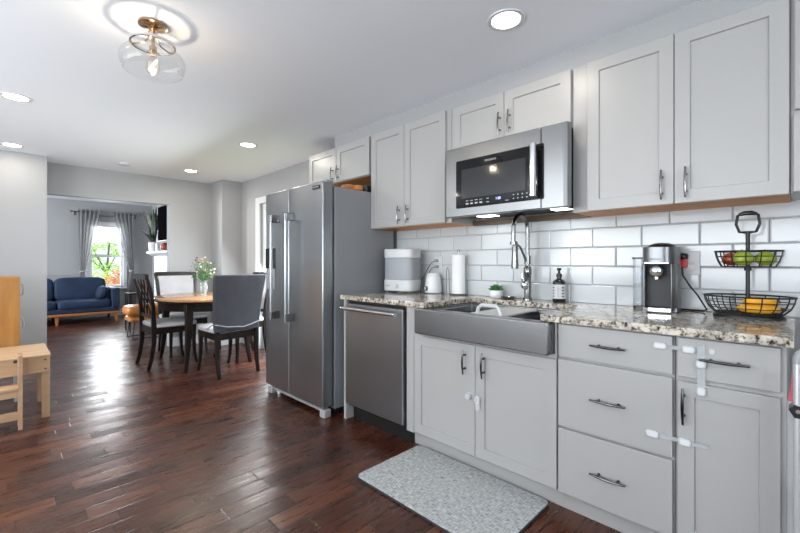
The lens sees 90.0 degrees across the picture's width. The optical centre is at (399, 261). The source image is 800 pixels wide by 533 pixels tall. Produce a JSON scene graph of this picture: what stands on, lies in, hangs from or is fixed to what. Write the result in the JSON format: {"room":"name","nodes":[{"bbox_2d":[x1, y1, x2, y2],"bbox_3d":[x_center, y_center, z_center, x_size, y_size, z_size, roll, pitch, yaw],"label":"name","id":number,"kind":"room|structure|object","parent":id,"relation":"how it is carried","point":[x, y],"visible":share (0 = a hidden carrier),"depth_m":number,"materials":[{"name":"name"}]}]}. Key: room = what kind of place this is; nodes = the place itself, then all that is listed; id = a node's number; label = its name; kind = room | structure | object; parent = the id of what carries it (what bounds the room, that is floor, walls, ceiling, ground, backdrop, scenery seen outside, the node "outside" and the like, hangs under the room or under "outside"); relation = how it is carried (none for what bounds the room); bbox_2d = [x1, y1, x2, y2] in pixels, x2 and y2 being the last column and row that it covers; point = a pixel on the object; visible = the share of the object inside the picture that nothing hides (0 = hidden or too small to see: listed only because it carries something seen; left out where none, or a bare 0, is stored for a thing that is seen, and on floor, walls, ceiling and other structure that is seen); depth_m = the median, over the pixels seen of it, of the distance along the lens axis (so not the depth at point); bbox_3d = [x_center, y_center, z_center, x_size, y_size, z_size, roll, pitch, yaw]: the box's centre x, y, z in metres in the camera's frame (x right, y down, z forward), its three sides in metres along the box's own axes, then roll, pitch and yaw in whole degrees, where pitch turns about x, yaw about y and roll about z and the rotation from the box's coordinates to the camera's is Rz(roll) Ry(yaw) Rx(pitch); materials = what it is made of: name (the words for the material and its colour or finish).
{"room":"kitchen","nodes":[
{"label":"kitchen","id":0,"kind":"room"},
{"bbox_2d":[0,150,46,345],"bbox_3d":[-4.936,-0.052,3.273,3.048,2.355,0.450,0,0,-45],"label":"wall","id":1,"kind":"structure","parent":0,"point":[23,176],"depth_m":4.08,"materials":[{"name":"grey paint"}]},
{"bbox_2d":[47,198,151,307],"bbox_3d":[-7.368,-0.055,7.149,5.090,2.360,0.130,0,0,-45],"label":"wall","id":2,"kind":"structure","parent":0,"point":[63,256],"depth_m":7.94,"materials":[{"name":"grey paint"}]},
{"bbox_2d":[47,308,124,320],"bbox_3d":[-6.787,1.055,7.628,3.190,0.140,0.015,0,0,-45],"label":"baseboard","id":3,"kind":"structure","parent":2,"relation":"attached to","point":[120,313],"depth_m":8.07,"materials":[{"name":"white paint"}]},
{"bbox_2d":[47,273,146,287],"bbox_3d":[-7.318,0.400,7.099,5.090,0.350,0.012,0,0,-45],"label":"trim","id":4,"kind":"structure","parent":2,"relation":"attached to","point":[63,274],"depth_m":7.84,"materials":[{"name":"grey paint"}]},
{"bbox_2d":[70,210,139,218],"bbox_3d":[-6.071,-0.975,8.270,1.190,0.090,0.120,0,0,-45],"label":"curtain rod","id":5,"kind":"object","parent":2,"relation":"attached to","point":[70,210],"visible":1,"depth_m":8.24,"materials":[{"name":"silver metal"}]},
{"bbox_2d":[78,209,99,315],"bbox_3d":[-6.251,0.015,8.033,0.380,2.120,0.102,0,0,-45],"label":"curtain","id":6,"kind":"object","parent":5,"relation":"hanging from","point":[87,222],"visible":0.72,"depth_m":8.00,"materials":[{"name":"fabric"}]},
{"bbox_2d":[113,212,135,304],"bbox_3d":[-5.823,0.015,8.461,0.410,2.120,0.102,0,0,-45],"label":"curtain","id":7,"kind":"object","parent":5,"relation":"hanging from","point":[124,223],"visible":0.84,"depth_m":8.50,"materials":[{"name":"fabric"}]},
{"bbox_2d":[86,222,126,288],"bbox_3d":[-6.107,-0.133,8.332,0.740,1.395,0.120,0,0,-45],"label":"window","id":8,"kind":"structure","parent":2,"relation":"in","point":[123,265],"depth_m":8.46,"materials":[{"name":"white paint"}]},
{"bbox_2d":[47,195,154,205],"bbox_3d":[-5.883,-1.285,5.699,5.340,0.100,4.320,0,0,-45],"label":"ceiling","id":9,"kind":"structure","parent":0,"point":[48,196],"depth_m":8.03,"materials":[{"name":"white paint"}]},
{"bbox_2d":[47,162,210,345],"bbox_3d":[-3.447,-0.065,4.996,2.590,2.380,0.120,0,0,-45],"label":"wall","id":10,"kind":"structure","parent":0,"point":[188,203],"depth_m":5.32,"materials":[{"name":"grey paint"}]},
{"bbox_2d":[173,334,209,345],"bbox_3d":[-2.866,1.065,5.482,0.500,0.120,0.015,0,0,-45],"label":"baseboard","id":11,"kind":"structure","parent":10,"relation":"attached to","point":[175,339],"depth_m":5.37,"materials":[{"name":"white paint"}]},
{"bbox_2d":[156,205,166,250],"bbox_3d":[-4.039,-0.717,7.274,0.205,1.037,2.000,0,0,-45],"label":"wall","id":12,"kind":"structure","parent":0,"point":[157,206],"depth_m":7.82,"materials":[{"name":"grey paint"}]},
{"bbox_2d":[158,205,166,241],"bbox_3d":[-4.030,-0.693,7.029,0.126,0.635,1.140,0,0,-45],"label":"television","id":13,"kind":"object","parent":12,"relation":"attached to","point":[162,210],"visible":0.47,"depth_m":7.17,"materials":[{"name":"black plastic"}]},
{"bbox_2d":[211,180,241,333],"bbox_3d":[-2.445,0.007,5.631,0.274,2.235,0.400,0,0,-45],"label":"wall","id":14,"kind":"structure","parent":0,"point":[226,196],"depth_m":5.50,"materials":[{"name":"grey paint"}]},
{"bbox_2d":[222,338,240,345],"bbox_3d":[-2.303,1.065,5.479,0.259,0.120,0.015,0,0,-45],"label":"baseboard","id":15,"kind":"structure","parent":14,"relation":"attached to","point":[224,342],"depth_m":5.43,"materials":[{"name":"white paint"}]},
{"bbox_2d":[0,315,621,532],"bbox_3d":[-2.938,1.175,2.754,5.340,0.100,12.650,0,0,-45],"label":"floor","id":16,"kind":"structure","parent":0,"point":[123,446],"depth_m":2.33,"materials":[{"name":"brown wood"}]},
{"bbox_2d":[0,352,22,429],"bbox_3d":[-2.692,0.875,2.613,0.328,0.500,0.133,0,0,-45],"label":"chair","id":17,"kind":"object","parent":16,"relation":"on","point":[15,390],"visible":1,"depth_m":2.67,"materials":[{"name":"brown wood"}]},
{"bbox_2d":[0,276,24,401],"bbox_3d":[-3.421,0.623,3.099,0.744,1.005,0.320,0,0,-45],"label":"base cabinet","id":18,"kind":"object","parent":16,"relation":"on","point":[10,295],"visible":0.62,"depth_m":3.19,"materials":[{"name":"brown wood"}]},
{"bbox_2d":[0,343,50,417],"bbox_3d":[-2.968,0.895,2.841,0.700,0.460,0.555,0,0,-45],"label":"table","id":19,"kind":"object","parent":16,"relation":"on","point":[36,357],"visible":0.99,"depth_m":2.88,"materials":[{"name":"brown wood"}]},
{"bbox_2d":[47,277,119,325],"bbox_3d":[-6.327,0.710,7.331,1.860,0.830,0.765,0,0,-45],"label":"sofa","id":20,"kind":"object","parent":16,"relation":"on","point":[70,296],"visible":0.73,"depth_m":7.52,"materials":[{"name":"blue fabric"}]},
{"bbox_2d":[47,279,53,300],"bbox_3d":[-6.763,0.525,7.209,0.790,0.460,0.250,0,0,-45],"label":"cushion","id":21,"kind":"object","parent":20,"relation":"on","point":[50,286],"depth_m":7.39,"materials":[{"name":"blue fabric"}]},
{"bbox_2d":[47,301,55,310],"bbox_3d":[-6.566,0.790,7.011,0.794,0.170,0.650,0,0,-45],"label":"seat cushion","id":22,"kind":"object","parent":20,"relation":"on","point":[51,305],"depth_m":7.03,"materials":[{"name":"blue fabric"}]},
{"bbox_2d":[54,277,105,299],"bbox_3d":[-6.205,0.525,7.768,0.790,0.460,0.250,0,0,-45],"label":"cushion","id":23,"kind":"object","parent":20,"relation":"on","point":[68,288],"depth_m":7.66,"materials":[{"name":"blue fabric"}]},
{"bbox_2d":[54,298,110,309],"bbox_3d":[-6.007,0.790,7.570,0.794,0.170,0.650,0,0,-45],"label":"seat cushion","id":24,"kind":"object","parent":20,"relation":"on","point":[59,303],"depth_m":7.39,"materials":[{"name":"blue fabric"}]},
{"bbox_2d":[95,286,107,298],"bbox_3d":[-5.745,0.590,7.704,0.195,0.266,0.340,0,0,-45],"label":"throw pillow","id":25,"kind":"object","parent":20,"relation":"on","point":[102,291],"visible":0.93,"depth_m":7.60,"materials":[{"name":"blue fabric"}]},
{"bbox_2d":[125,291,146,331],"bbox_3d":[-4.327,0.814,6.633,0.340,0.622,0.340,0,0,-45],"label":"side table","id":26,"kind":"object","parent":16,"relation":"on","point":[128,293],"visible":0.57,"depth_m":6.43,"materials":[{"name":"black metal"}]},
{"bbox_2d":[122,303,157,339],"bbox_3d":[-3.833,0.876,6.025,0.540,0.493,0.440,0,0,-45],"label":"leather ottoman","id":27,"kind":"object","parent":16,"relation":"on","point":[132,310],"visible":0.52,"depth_m":5.79,"materials":[{"name":"brown leather"}]},
{"bbox_2d":[122,303,157,316],"bbox_3d":[-3.833,0.715,6.025,0.540,0.170,0.440,0,0,-45],"label":"cushion","id":28,"kind":"object","parent":27,"relation":"on","point":[132,310],"depth_m":5.79,"materials":[{"name":"orange leather"}]},
{"bbox_2d":[125,315,157,321],"bbox_3d":[-3.833,0.835,6.025,0.480,0.076,0.400,0,0,-45],"label":"cushion","id":29,"kind":"object","parent":27,"relation":"on","point":[131,318],"depth_m":5.79,"materials":[{"name":"orange leather"}]},
{"bbox_2d":[146,251,166,302],"bbox_3d":[-4.107,0.465,7.207,0.388,1.320,2.200,0,0,-45],"label":"fireplace","id":30,"kind":"object","parent":16,"relation":"on","point":[160,257],"visible":0.16,"depth_m":7.60,"materials":[{"name":"white paint"}]},
{"bbox_2d":[140,204,157,251],"bbox_3d":[-4.754,-0.647,7.587,0.334,0.904,0.367,0,0,-45],"label":"snake plant","id":31,"kind":"object","parent":30,"relation":"on","point":[152,220],"visible":0.92,"depth_m":7.65,"materials":[{"name":"green plant"}]},
{"bbox_2d":[131,274,197,370],"bbox_3d":[-2.612,0.625,4.457,0.500,1.000,0.534,0,0,42],"label":"dining chair","id":32,"kind":"object","parent":16,"relation":"on","point":[154,326],"visible":0.94,"depth_m":4.33,"materials":[{"name":"brown wood"}]},
{"bbox_2d":[142,316,196,327],"bbox_3d":[-2.583,0.673,4.488,0.470,0.072,0.450,0,0,42],"label":"seat cushion","id":33,"kind":"object","parent":32,"relation":"on","point":[168,322],"depth_m":4.35,"materials":[{"name":"grey fabric"}]},
{"bbox_2d":[154,272,207,356],"bbox_3d":[-2.751,0.625,5.055,0.534,1.000,0.500,0,0,44],"label":"dining chair","id":34,"kind":"object","parent":16,"relation":"on","point":[165,282],"visible":0.51,"depth_m":5.10,"materials":[{"name":"white fabric"}]},
{"bbox_2d":[158,275,193,294],"bbox_3d":[-2.903,0.370,5.202,0.096,0.390,0.419,0,0,44],"label":"cushion","id":35,"kind":"object","parent":34,"relation":"on","point":[167,284],"depth_m":5.18,"materials":[{"name":"grey fabric"}]},
{"bbox_2d":[159,312,207,318],"bbox_3d":[-2.721,0.673,5.026,0.450,0.072,0.470,0,0,44],"label":"seat cushion","id":36,"kind":"object","parent":34,"relation":"on","point":[197,315],"depth_m":4.96,"materials":[{"name":"grey fabric"}]},
{"bbox_2d":[154,292,251,373],"bbox_3d":[-2.241,0.754,4.589,1.005,0.742,1.206,0,0,-45],"label":"dining table","id":37,"kind":"object","parent":16,"relation":"on","point":[188,303],"visible":0.56,"depth_m":4.13,"materials":[{"name":"brown wood"}]},
{"bbox_2d":[189,257,215,293],"bbox_3d":[-2.260,0.161,4.616,0.314,0.443,0.303,0,0,-45],"label":"flower vase","id":38,"kind":"object","parent":37,"relation":"on","point":[199,271],"visible":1,"depth_m":4.60,"materials":[{"name":"clear glass"}]},
{"bbox_2d":[197,274,265,379],"bbox_3d":[-1.761,0.625,4.133,0.549,1.000,0.523,0,0,42],"label":"dining chair","id":39,"kind":"object","parent":16,"relation":"on","point":[237,299],"visible":1,"depth_m":3.98,"materials":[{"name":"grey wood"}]},
{"bbox_2d":[198,323,253,332],"bbox_3d":[-1.798,0.673,4.166,0.450,0.072,0.470,0,0,42],"label":"seat cushion","id":40,"kind":"object","parent":39,"relation":"on","point":[208,327],"depth_m":4.00,"materials":[{"name":"grey fabric"}]},
{"bbox_2d":[213,272,265,362],"bbox_3d":[-1.874,0.625,4.773,0.500,1.000,0.534,0,0,45],"label":"dining chair","id":41,"kind":"object","parent":16,"relation":"on","point":[262,323],"visible":0.23,"depth_m":4.74,"materials":[{"name":"brown wood"}]},
{"bbox_2d":[261,279,265,308],"bbox_3d":[-1.724,0.370,4.922,0.419,0.390,0.096,0,0,45],"label":"cushion","id":42,"kind":"object","parent":41,"relation":"on","point":[263,305],"depth_m":4.78,"materials":[{"name":"grey fabric"}]},
{"bbox_2d":[266,179,392,418],"bbox_3d":[-0.638,0.260,3.376,0.789,1.730,0.867,0,0,-45],"label":"refrigerator","id":43,"kind":"object","parent":16,"relation":"on","point":[322,246],"visible":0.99,"depth_m":3.03,"materials":[{"name":"grey metal"}]},
{"bbox_2d":[341,184,362,190],"bbox_3d":[-0.377,-0.580,3.143,0.172,0.052,0.110,0,0,-21],"label":"snack bag","id":44,"kind":"object","parent":43,"relation":"on","point":[348,186],"visible":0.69,"depth_m":3.10,"materials":[{"name":"orange plastic"}]},
{"bbox_2d":[363,185,370,191],"bbox_3d":[-0.272,-0.582,3.284,0.180,0.056,0.170,0,0,-45],"label":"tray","id":45,"kind":"object","parent":43,"relation":"on","point":[366,188],"visible":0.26,"depth_m":3.18,"materials":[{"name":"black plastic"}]},
{"bbox_2d":[344,299,353,418],"bbox_3d":[-0.171,0.696,3.100,0.632,0.858,0.030,0,0,-45],"label":"end panel","id":46,"kind":"object","parent":16,"relation":"on","point":[348,409],"visible":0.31,"depth_m":2.88,"materials":[{"name":"grey paint"}]},
{"bbox_2d":[340,300,414,442],"bbox_3d":[0.016,0.699,2.839,0.682,0.853,0.588,0,0,-45],"label":"dishwasher","id":47,"kind":"object","parent":16,"relation":"on","point":[376,333],"visible":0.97,"depth_m":2.61,"materials":[{"name":"silver metal"}]},
{"bbox_2d":[358,446,548,532],"bbox_3d":[0.234,1.117,1.970,0.500,0.016,0.825,0,0,-45],"label":"kitchen mat","id":48,"kind":"object","parent":16,"relation":"on","point":[451,495],"visible":1,"depth_m":1.91,"materials":[{"name":"light gray woven fabric"}]},
{"bbox_2d":[407,302,563,506],"bbox_3d":[0.580,0.696,2.323,0.668,0.858,0.932,0,0,-45],"label":"base cabinet","id":49,"kind":"object","parent":16,"relation":"on","point":[512,439],"visible":0.72,"depth_m":2.04,"materials":[{"name":"grey paint"}]},
{"bbox_2d":[474,395,479,410],"bbox_3d":[0.401,0.730,2.068,0.019,0.080,0.031,0,0,-45],"label":"child lock","id":50,"kind":"object","parent":49,"relation":"attached to","point":[477,398],"visible":1,"depth_m":2.06,"materials":[{"name":"white plastic"}]},
{"bbox_2d":[558,323,675,532],"bbox_3d":[1.065,0.696,1.838,0.668,0.858,0.438,0,0,-45],"label":"base cabinet","id":51,"kind":"object","parent":16,"relation":"on","point":[614,386],"visible":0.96,"depth_m":1.61,"materials":[{"name":"grey paint"}]},
{"bbox_2d":[653,342,695,353],"bbox_3d":[1.005,0.314,1.469,0.012,0.028,0.130,0,0,-45],"label":"child lock","id":52,"kind":"object","parent":51,"relation":"attached to","point":[658,345],"visible":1,"depth_m":1.45,"materials":[{"name":"grey plastic"}]},
{"bbox_2d":[676,336,789,532],"bbox_3d":[1.326,0.696,1.577,0.668,0.858,0.296,0,0,-45],"label":"base cabinet","id":53,"kind":"object","parent":16,"relation":"on","point":[732,478],"visible":0.89,"depth_m":1.36,"materials":[{"name":"grey paint"}]},
{"bbox_2d":[340,291,795,347],"bbox_3d":[0.620,0.251,2.279,0.650,0.031,2.322,0,0,-45],"label":"countertop","id":54,"kind":"structure","parent":53,"relation":"on","point":[686,323],"depth_m":1.69,"materials":[{"name":"stone"}]},
{"bbox_2d":[384,249,420,291],"bbox_3d":[0.017,0.067,3.105,0.264,0.335,0.211,0,0,31],"label":"bottle sterilizer","id":55,"kind":"object","parent":54,"relation":"on","point":[402,266],"visible":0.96,"depth_m":3.02,"materials":[{"name":"grey plastic"}]},
{"bbox_2d":[420,259,438,292],"bbox_3d":[0.214,0.106,3.039,0.136,0.255,0.111,0,0,-45],"label":"power cord","id":56,"kind":"object","parent":54,"relation":"on","point":[435,260],"visible":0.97,"depth_m":3.04,"materials":[{"name":"grey plastic"}]},
{"bbox_2d":[424,273,441,293],"bbox_3d":[0.250,0.160,3.016,0.128,0.150,0.128,0,0,13],"label":"bottle warmer","id":57,"kind":"object","parent":54,"relation":"on","point":[433,285],"visible":1,"depth_m":2.97,"materials":[{"name":"white plastic"}]},
{"bbox_2d":[446,249,467,295],"bbox_3d":[0.404,0.071,2.852,0.157,0.325,0.130,0,0,10],"label":"paper towel holder","id":58,"kind":"object","parent":54,"relation":"on","point":[458,261],"visible":1,"depth_m":2.81,"materials":[{"name":"white paper"}]},
{"bbox_2d":[415,302,558,355],"bbox_3d":[0.543,0.366,2.211,0.505,0.198,0.802,0,0,-45],"label":"sink","id":59,"kind":"object","parent":54,"relation":"in","point":[526,332],"visible":0.8,"depth_m":2.00,"materials":[{"name":"silver metal"}]},
{"bbox_2d":[471,303,536,316],"bbox_3d":[0.567,0.251,2.207,0.445,0.064,0.200,0,0,-45],"label":"tray","id":60,"kind":"object","parent":59,"relation":"on","point":[506,311],"visible":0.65,"depth_m":2.16,"materials":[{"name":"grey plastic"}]},
{"bbox_2d":[488,284,502,297],"bbox_3d":[0.629,0.190,2.623,0.103,0.088,0.098,0,0,-45],"label":"succulent pot","id":61,"kind":"object","parent":54,"relation":"on","point":[495,291],"visible":1,"depth_m":2.59,"materials":[{"name":"white ceramic"}]},
{"bbox_2d":[510,213,531,299],"bbox_3d":[0.737,-0.030,2.422,0.198,0.530,0.060,0,0,-45],"label":"kitchen faucet","id":62,"kind":"object","parent":54,"relation":"on","point":[525,284],"visible":1,"depth_m":2.44,"materials":[{"name":"silver metal"}]},
{"bbox_2d":[523,266,531,299],"bbox_3d":[0.788,0.129,2.471,0.056,0.212,0.056,0,0,-45],"label":"faucet","id":63,"kind":"object","parent":62,"relation":"on","point":[527,272],"depth_m":2.45,"materials":[{"name":"silver metal"}]},
{"bbox_2d":[552,268,565,302],"bbox_3d":[0.930,0.135,2.337,0.076,0.200,0.075,0,0,-45],"label":"soap bottle","id":64,"kind":"object","parent":54,"relation":"on","point":[558,285],"visible":1,"depth_m":2.31,"materials":[{"name":"black plastic"}]},
{"bbox_2d":[632,243,680,312],"bbox_3d":[1.230,0.071,1.942,0.225,0.327,0.207,0,0,-45],"label":"coffee machine","id":65,"kind":"object","parent":54,"relation":"on","point":[661,266],"visible":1,"depth_m":1.87,"materials":[{"name":"silver metal"}]},
{"bbox_2d":[642,306,673,312],"bbox_3d":[1.201,0.221,1.866,0.073,0.020,0.120,0,0,-45],"label":"drip tray","id":66,"kind":"object","parent":65,"relation":"on","point":[664,309],"depth_m":1.84,"materials":[{"name":"silver plastic"}]},
{"bbox_2d":[681,253,707,311],"bbox_3d":[1.383,0.096,1.932,0.046,0.277,0.182,0,0,-33],"label":"power cord","id":67,"kind":"object","parent":65,"relation":"attached to","point":[684,257],"visible":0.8,"depth_m":1.92,"materials":[{"name":"black plastic"}]},
{"bbox_2d":[703,211,797,320],"bbox_3d":[1.470,0.009,1.691,0.218,0.450,0.304,0,0,-45],"label":"fruit basket","id":68,"kind":"object","parent":54,"relation":"on","point":[726,313],"visible":0.92,"depth_m":1.66,"materials":[{"name":"black metal"}]},
{"bbox_2d":[722,253,736,264],"bbox_3d":[1.445,-0.017,1.744,0.064,0.064,0.063,0,0,23],"label":"apple","id":69,"kind":"object","parent":68,"relation":"in","point":[727,254],"visible":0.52,"depth_m":1.73,"materials":[{"name":"red food"}]},
{"bbox_2d":[733,249,753,265],"bbox_3d":[1.436,-0.020,1.674,0.069,0.069,0.070,0,0,-11],"label":"apple","id":70,"kind":"object","parent":68,"relation":"in","point":[737,253],"visible":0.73,"depth_m":1.65,"materials":[{"name":"green food"}]},
{"bbox_2d":[714,250,784,267],"bbox_3d":[1.470,-0.013,1.691,0.180,0.072,0.228,0,0,-45],"label":"basket","id":71,"kind":"object","parent":68,"relation":"on","point":[724,251],"depth_m":1.64,"materials":[{"name":"black metal"}]},
{"bbox_2d":[736,305,783,313],"bbox_3d":[1.478,0.194,1.644,0.148,0.034,0.060,0,0,40],"label":"banana","id":72,"kind":"object","parent":68,"relation":"in","point":[764,307],"visible":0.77,"depth_m":1.63,"materials":[{"name":"yellow food"}]},
{"bbox_2d":[755,249,776,265],"bbox_3d":[1.506,-0.019,1.648,0.067,0.067,0.068,0,0,19],"label":"apple","id":73,"kind":"object","parent":68,"relation":"in","point":[770,255],"visible":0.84,"depth_m":1.63,"materials":[{"name":"green food"}]},
{"bbox_3d":[1.525,0.194,1.693,0.060,0.034,0.138,0,0,-31],"label":"banana","id":74,"kind":"object","parent":68,"relation":"in","visible":0},
{"bbox_2d":[742,299,780,305],"bbox_3d":[1.509,0.167,1.662,0.128,0.034,0.060,0,0,25],"label":"banana","id":75,"kind":"object","parent":74,"relation":"on","point":[757,301],"visible":0.55,"depth_m":1.65,"materials":[{"name":"yellow food"}]},
{"bbox_2d":[646,429,691,446],"bbox_3d":[1.009,0.651,1.464,0.012,0.028,0.193,0,0,-45],"label":"child lock","id":76,"kind":"object","parent":53,"relation":"attached to","point":[682,441],"visible":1,"depth_m":1.46,"materials":[{"name":"grey plastic"}]},
{"bbox_2d":[696,359,706,396],"bbox_3d":[1.061,0.384,1.409,0.018,0.178,0.030,0,0,-45],"label":"child lock","id":77,"kind":"object","parent":53,"relation":"attached to","point":[701,391],"visible":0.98,"depth_m":1.41,"materials":[{"name":"grey plastic"}]},
{"bbox_2d":[787,350,799,532],"bbox_3d":[1.329,0.688,1.048,0.074,0.873,0.452,0,0,-45],"label":"step ladder","id":78,"kind":"object","parent":16,"relation":"on","point":[793,402],"visible":1,"depth_m":1.18,"materials":[{"name":"white metal"}]},
{"bbox_2d":[0,0,702,183],"bbox_3d":[-1.411,-1.160,1.227,5.340,0.100,8.330,0,0,-45],"label":"ceiling","id":79,"kind":"structure","parent":0,"point":[286,78],"depth_m":2.26,"materials":[{"name":"white paint"}]},
{"bbox_2d":[0,142,23,147],"bbox_3d":[-3.680,-1.108,3.795,0.170,0.004,0.170,0,0,-45],"label":"recessed light","id":80,"kind":"object","parent":79,"relation":"in","point":[14,145],"visible":1,"depth_m":3.80,"materials":[{"name":"white paint"}]},
{"bbox_2d":[0,92,32,102],"bbox_3d":[-2.587,-1.108,2.693,0.170,0.004,0.170,0,0,-45],"label":"recessed light","id":81,"kind":"object","parent":79,"relation":"in","point":[7,95],"visible":1,"depth_m":2.69,"materials":[{"name":"white paint"}]},
{"bbox_2d":[129,17,175,69],"bbox_3d":[-1.154,-0.991,1.870,0.268,0.238,0.268,0,0,-45],"label":"ceiling lamp","id":82,"kind":"object","parent":79,"relation":"attached to","point":[152,25],"visible":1,"depth_m":1.86,"materials":[{"name":"gold metal"}]},
{"bbox_2d":[239,142,256,147],"bbox_3d":[-1.442,-1.108,3.795,0.170,0.004,0.170,0,0,-45],"label":"recessed light","id":83,"kind":"object","parent":79,"relation":"in","point":[243,144],"visible":1,"depth_m":3.80,"materials":[{"name":"white paint"}]},
{"bbox_2d":[487,8,524,30],"bbox_3d":[0.486,-1.108,1.835,0.170,0.004,0.170,0,0,-45],"label":"recessed light","id":84,"kind":"object","parent":79,"relation":"in","point":[507,19],"visible":1,"depth_m":1.83,"materials":[{"name":"white paint"}]},
{"bbox_2d":[152,161,799,384],"bbox_3d":[-1.139,-0.055,4.610,0.130,2.360,12.530,0,0,-45],"label":"wall","id":85,"kind":"structure","parent":0,"point":[297,175],"depth_m":5.20,"materials":[{"name":"grey paint"}]},
{"bbox_2d":[255,196,265,348],"bbox_3d":[-1.298,0.145,4.713,0.090,1.960,1.620,0,0,-45],"label":"door","id":86,"kind":"structure","parent":85,"relation":"in","point":[258,201],"depth_m":5.19,"materials":[{"name":"white paint"}]},
{"bbox_2d":[309,136,370,186],"bbox_3d":[-0.462,-0.851,3.595,0.343,0.309,0.877,0,0,-45],"label":"upper cabinet","id":87,"kind":"object","parent":85,"relation":"attached to","point":[350,163],"visible":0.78,"depth_m":3.45,"materials":[{"name":"grey paint"}]},
{"bbox_2d":[371,109,475,230],"bbox_3d":[0.142,-0.632,2.991,0.343,0.746,0.786,0,0,-45],"label":"upper cabinet","id":88,"kind":"object","parent":85,"relation":"attached to","point":[408,161],"visible":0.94,"depth_m":2.87,"materials":[{"name":"grey paint"}]},
{"bbox_2d":[452,69,572,148],"bbox_3d":[0.699,-0.850,2.434,0.343,0.301,0.786,0,0,-45],"label":"upper cabinet","id":89,"kind":"object","parent":85,"relation":"attached to","point":[546,101],"visible":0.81,"depth_m":2.29,"materials":[{"name":"grey paint"}]},
{"bbox_2d":[446,121,572,218],"bbox_3d":[0.677,-0.486,2.355,0.462,0.422,0.767,0,0,-45],"label":"microwave","id":90,"kind":"object","parent":89,"relation":"attached to","point":[530,172],"visible":1,"depth_m":2.18,"materials":[{"name":"silver metal"}]},
{"bbox_2d":[466,192,526,204],"bbox_3d":[0.543,-0.353,2.245,0.001,0.029,0.421,0,0,-45],"label":"control panel","id":91,"kind":"object","parent":90,"relation":"attached to","point":[500,198],"depth_m":2.24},
{"bbox_2d":[473,212,590,225],"bbox_3d":[0.799,-0.270,2.535,0.035,0.034,0.782,0,0,-45],"label":"trim","id":92,"kind":"structure","parent":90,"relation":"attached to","point":[561,216],"depth_m":2.48,"materials":[{"name":"brown wood"}]},
{"bbox_2d":[335,0,771,147],"bbox_3d":[1.333,-1.055,1.849,0.280,0.110,5.130,0,0,-45],"label":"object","id":93,"kind":"structure","parent":85,"relation":"attached to","point":[704,11],"depth_m":2.07,"materials":[{"name":"grey paint"}]},
{"bbox_2d":[397,200,799,317],"bbox_3d":[1.143,-0.029,2.223,0.008,0.532,3.309,0,0,-45],"label":"tile backsplash","id":94,"kind":"structure","parent":85,"relation":"attached to","point":[579,265],"depth_m":2.18,"materials":[{"name":"white tile"}]},
{"bbox_2d":[435,256,442,271],"bbox_3d":[0.295,0.015,3.060,0.008,0.116,0.074,0,0,-45],"label":"wall outlet","id":95,"kind":"object","parent":94,"relation":"attached to","point":[440,258],"visible":0.87,"depth_m":3.05,"materials":[{"name":"grey plastic"}]},
{"bbox_2d":[682,251,699,274],"bbox_3d":[1.412,0.005,1.943,0.008,0.116,0.074,0,0,-45],"label":"wall outlet","id":96,"kind":"object","parent":94,"relation":"attached to","point":[693,268],"visible":0.82,"depth_m":1.93,"materials":[{"name":"grey plastic"}]},
{"bbox_2d":[686,264,694,270],"bbox_3d":[1.411,0.027,1.941,0.003,0.030,0.034,0,0,-45],"label":"socket","id":97,"kind":"object","parent":96,"relation":"attached to","point":[691,267],"depth_m":1.94,"materials":[{"name":"white paint"}]},
{"bbox_2d":[688,255,694,261],"bbox_3d":[1.411,-0.017,1.941,0.003,0.030,0.034,0,0,-45],"label":"socket","id":98,"kind":"object","parent":96,"relation":"attached to","point":[691,258],"depth_m":1.94,"materials":[{"name":"white paint"}]},
{"bbox_2d":[397,211,799,318],"bbox_3d":[1.151,-0.033,2.225,0.006,0.545,3.320,0,0,-45],"label":"grout","id":99,"kind":"structure","parent":85,"relation":"attached to","point":[568,211],"depth_m":2.20,"materials":[{"name":"grey"}]},
{"bbox_2d":[573,0,790,216],"bbox_3d":[1.263,-0.627,1.870,0.343,0.746,0.806,0,0,-45],"label":"upper cabinet","id":100,"kind":"object","parent":85,"relation":"attached to","point":[697,117],"visible":0.97,"depth_m":1.71,"materials":[{"name":"grey paint"}]},
{"bbox_2d":[790,0,799,200],"bbox_3d":[1.763,-0.630,1.392,0.313,0.740,0.576,0,0,-45],"label":"upper cabinet","id":101,"kind":"object","parent":85,"relation":"attached to","point":[794,4],"visible":1,"depth_m":1.48,"materials":[{"name":"grey paint"}]},
{"label":"outside","id":102,"kind":"structure","parent":0,"visible":0},
{"bbox_3d":[-10.960,1.675,18.031,40.000,0.100,49.000,0,0,-45],"label":"ground","id":103,"kind":"structure","parent":102,"visible":0},
{"bbox_2d":[92,240,119,281],"bbox_3d":[-18.031,-0.225,28.638,9.400,3.700,6.400,0,0,-45],"label":"house","id":104,"kind":"structure","parent":103,"relation":"on","point":[104,252],"depth_m":24.45,"materials":[{"name":"white"}]},
{"bbox_2d":[92,241,119,282],"bbox_3d":[-11.835,0.382,15.904,1.595,2.496,1.239,0,0,-45],"label":"tree","id":105,"kind":"object","parent":103,"relation":"on","point":[115,251],"visible":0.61,"depth_m":15.91,"materials":[{"name":"green plant"}]},
{"bbox_2d":[92,263,119,284],"bbox_3d":[-10.526,0.827,14.338,0.879,1.595,1.365,0,0,24],"label":"shrub","id":106,"kind":"object","parent":103,"relation":"on","point":[96,267],"visible":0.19,"depth_m":14.30,"materials":[{"name":"green plant"}]},
{"bbox_2d":[104,268,119,284],"bbox_3d":[-9.139,0.913,12.840,1.064,1.424,0.887,0,0,-10],"label":"shrub","id":107,"kind":"object","parent":103,"relation":"on","point":[115,279],"visible":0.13,"depth_m":12.71,"materials":[{"name":"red plant"}]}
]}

